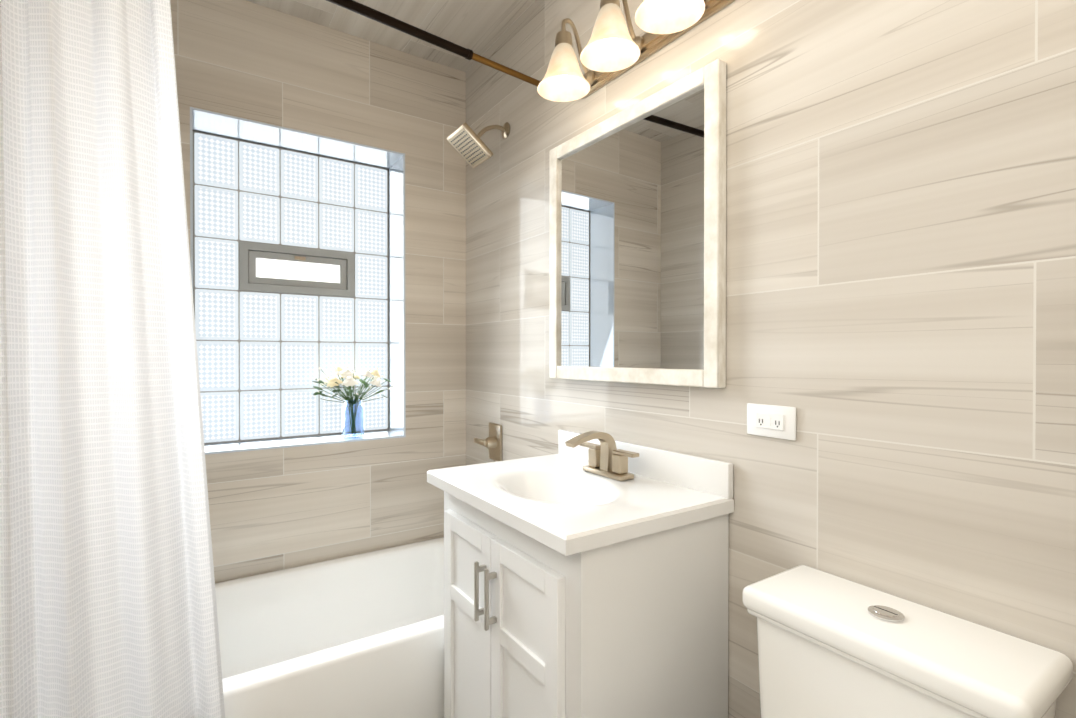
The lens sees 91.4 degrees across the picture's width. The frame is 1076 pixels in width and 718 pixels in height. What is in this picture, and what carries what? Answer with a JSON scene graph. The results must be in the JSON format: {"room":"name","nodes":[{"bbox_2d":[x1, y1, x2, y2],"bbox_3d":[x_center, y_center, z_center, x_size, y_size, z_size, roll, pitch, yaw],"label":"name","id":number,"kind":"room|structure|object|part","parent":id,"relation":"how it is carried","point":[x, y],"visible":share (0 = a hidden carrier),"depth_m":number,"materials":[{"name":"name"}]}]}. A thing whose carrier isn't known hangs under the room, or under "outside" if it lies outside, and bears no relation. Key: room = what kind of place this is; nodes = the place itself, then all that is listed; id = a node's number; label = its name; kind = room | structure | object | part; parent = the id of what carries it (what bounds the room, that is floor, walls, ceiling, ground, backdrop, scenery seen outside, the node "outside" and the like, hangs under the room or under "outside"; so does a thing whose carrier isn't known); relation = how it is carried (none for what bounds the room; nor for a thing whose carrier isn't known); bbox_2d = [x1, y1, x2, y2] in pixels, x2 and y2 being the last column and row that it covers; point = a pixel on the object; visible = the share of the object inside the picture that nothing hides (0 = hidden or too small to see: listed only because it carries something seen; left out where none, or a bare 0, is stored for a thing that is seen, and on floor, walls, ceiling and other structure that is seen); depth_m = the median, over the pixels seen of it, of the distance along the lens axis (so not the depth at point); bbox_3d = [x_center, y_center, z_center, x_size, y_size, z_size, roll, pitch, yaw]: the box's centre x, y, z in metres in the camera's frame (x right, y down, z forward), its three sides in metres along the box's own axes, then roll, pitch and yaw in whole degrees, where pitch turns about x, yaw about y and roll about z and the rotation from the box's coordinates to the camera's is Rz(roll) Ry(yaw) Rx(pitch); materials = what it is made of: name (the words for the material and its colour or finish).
{"room":"bathroom","nodes":[
{"label":"bathroom","id":0,"kind":"room"},
{"bbox_2d":[170,0,465,582],"bbox_3d":[-1.039,-0.073,2.189,1.480,2.540,0.300,0,0,-33],"label":"wall","id":1,"kind":"structure","parent":0,"point":[272,510],"depth_m":2.19,"materials":[{"name":"tile"}]},
{"bbox_2d":[193,131,388,443],"bbox_3d":[-1.042,-0.279,2.289,0.771,1.229,0.082,0,0,-33],"label":"window","id":2,"kind":"structure","parent":1,"relation":"in","point":[290,272],"depth_m":2.23,"materials":[{"name":"grey glass"}]},
{"bbox_2d":[240,241,353,296],"bbox_3d":[-1.036,-0.380,2.281,0.452,0.198,0.063,0,0,-33],"label":"vent","id":3,"kind":"object","parent":2,"relation":"attached to","point":[267,268],"depth_m":2.26,"materials":[{"name":"grey plastic"}]},
{"bbox_2d":[190,107,405,434],"bbox_3d":[-0.967,-0.282,2.176,0.788,1.238,0.200,0,0,-33],"label":"window frame","id":4,"kind":"structure","parent":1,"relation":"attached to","point":[202,120],"depth_m":2.31,"materials":[{"name":"grey paint"}]},
{"bbox_2d":[204,430,405,454],"bbox_3d":[-0.967,0.341,2.180,0.788,0.008,0.200,0,0,-33],"label":"window sill","id":5,"kind":"structure","parent":1,"relation":"attached to","point":[272,444],"depth_m":2.12,"materials":[{"name":"grey"}]},
{"bbox_2d":[312,366,392,437],"bbox_3d":[-0.796,0.181,2.272,0.336,0.309,0.163,0,0,-33],"label":"flower arrangement","id":6,"kind":"object","parent":5,"relation":"on","point":[350,377],"visible":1,"depth_m":2.25,"materials":[{"name":"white plant"}]},
{"bbox_2d":[342,399,364,437],"bbox_3d":[-0.799,0.256,2.272,0.094,0.160,0.094,0,0,-33],"label":"vase","id":7,"kind":"object","parent":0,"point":[350,402],"depth_m":2.27,"materials":[{"name":"blue glass"}]},
{"bbox_2d":[246,0,534,71],"bbox_3d":[-0.234,-1.385,0.963,1.720,0.100,3.220,0,0,-33],"label":"ceiling","id":8,"kind":"structure","parent":0,"point":[480,27],"depth_m":2.08,"materials":[{"name":"paint"}]},
{"bbox_2d":[466,0,1075,717],"bbox_3d":[0.434,-0.068,1.413,0.120,2.540,3.220,0,0,-33],"label":"wall","id":9,"kind":"structure","parent":0,"point":[900,256],"depth_m":1.01,"materials":[{"name":"tile"}]},
{"bbox_2d":[447,122,509,167],"bbox_3d":[-0.225,-0.872,2.083,0.232,0.185,0.156,0,0,-33],"label":"shower head","id":10,"kind":"object","parent":9,"relation":"attached to","point":[469,145],"visible":1,"depth_m":2.05},
{"bbox_2d":[474,423,501,461],"bbox_3d":[-0.215,0.352,2.229,0.060,0.156,0.147,0,0,-33],"label":"tub valve","id":11,"kind":"object","parent":9,"relation":"attached to","point":[492,442],"visible":0.94,"depth_m":2.20,"materials":[{"name":"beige metal"}]},
{"bbox_2d":[537,0,734,101],"bbox_3d":[0.237,-0.931,1.403,0.210,0.220,0.680,0,0,-33],"label":"sconce","id":12,"kind":"object","parent":9,"relation":"attached to","point":[613,49],"visible":1,"depth_m":1.46,"materials":[{"name":"white glass"}]},
{"bbox_3d":[0.078,-0.886,1.601,0.162,0.127,0.162,0,0,-33],"label":"lamp shade","id":13,"kind":"part","parent":12,"relation":"part of","materials":[{"name":"beige glass"}]},
{"bbox_3d":[0.078,-0.882,1.601,0.042,0.055,0.044,0,0,-33],"label":"bulb","id":14,"kind":"part","parent":12,"relation":"part of","materials":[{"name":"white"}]},
{"bbox_3d":[0.195,-0.885,1.424,0.162,0.127,0.162,0,0,-33],"label":"lamp shade","id":15,"kind":"part","parent":12,"relation":"part of","materials":[{"name":"beige glass"}]},
{"bbox_3d":[0.195,-0.881,1.424,0.042,0.055,0.044,0,0,-33],"label":"bulb","id":16,"kind":"part","parent":12,"relation":"part of","materials":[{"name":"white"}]},
{"bbox_3d":[0.312,-0.884,1.247,0.162,0.127,0.162,0,0,-33],"label":"lamp shade","id":17,"kind":"part","parent":12,"relation":"part of","materials":[{"name":"beige glass"}]},
{"bbox_2d":[549,59,725,387],"bbox_3d":[0.246,-0.325,1.539,0.033,0.785,0.685,0,0,-35],"label":"mirror","id":18,"kind":"object","parent":9,"relation":"attached to","point":[631,245],"depth_m":1.45,"materials":[{"name":"white"}]},
{"bbox_2d":[747,403,795,440],"bbox_3d":[0.516,0.138,1.169,0.010,0.072,0.118,0,0,-33],"label":"outlet","id":19,"kind":"object","parent":9,"relation":"attached to","point":[774,421],"visible":1,"depth_m":1.16,"materials":[{"name":"white plastic"}]},
{"bbox_3d":[-0.234,1.254,0.979,1.720,0.100,3.220,0,0,-33],"label":"floor","id":20,"kind":"structure","parent":0,"visible":0},
{"bbox_2d":[215,537,443,717],"bbox_3d":[-0.747,1.007,1.753,1.474,0.385,0.755,0,0,-33],"label":"bathtub","id":21,"kind":"object","parent":20,"relation":"on","point":[361,635],"visible":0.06,"depth_m":1.89,"materials":[{"name":"white ceramic"}]},
{"bbox_2d":[427,430,733,717],"bbox_3d":[0.068,0.702,1.403,0.500,1.000,0.690,0,0,-33],"label":"bathroom vanity","id":22,"kind":"object","parent":20,"relation":"on","point":[585,574],"visible":1,"depth_m":1.19,"materials":[{"name":"white paint"}]},
{"bbox_2d":[565,431,638,480],"bbox_3d":[0.151,0.265,1.456,0.164,0.126,0.228,0,0,-33],"label":"faucet","id":23,"kind":"object","parent":22,"relation":"on","point":[606,462],"depth_m":1.47,"materials":[{"name":"beige metal"}]},
{"bbox_2d":[742,565,1072,717],"bbox_3d":[0.358,0.815,0.736,0.751,0.783,0.415,0,0,-33],"label":"toilet","id":24,"kind":"object","parent":20,"relation":"on","point":[831,645],"visible":1,"depth_m":0.84,"materials":[{"name":"white ceramic"}]},
{"bbox_3d":[-0.901,-0.063,0.530,0.120,2.540,3.220,0,0,-33],"label":"wall","id":25,"kind":"structure","parent":0,"visible":0},
{"bbox_2d":[326,0,541,86],"bbox_3d":[-0.551,-0.988,1.446,1.487,0.052,0.052,0,0,-39],"label":"curtain rod","id":26,"kind":"object","parent":25,"relation":"attached to","point":[394,23],"visible":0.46,"depth_m":1.60,"materials":[{"name":"brown metal"}]},
{"bbox_2d":[0,0,224,717],"bbox_3d":[-0.924,0.049,1.120,0.464,2.110,0.101,0,0,-39],"label":"shower curtain","id":27,"kind":"object","parent":26,"relation":"hanging from","point":[108,606],"visible":1,"depth_m":1.12,"materials":[{"name":"white fabric"}]}
]}

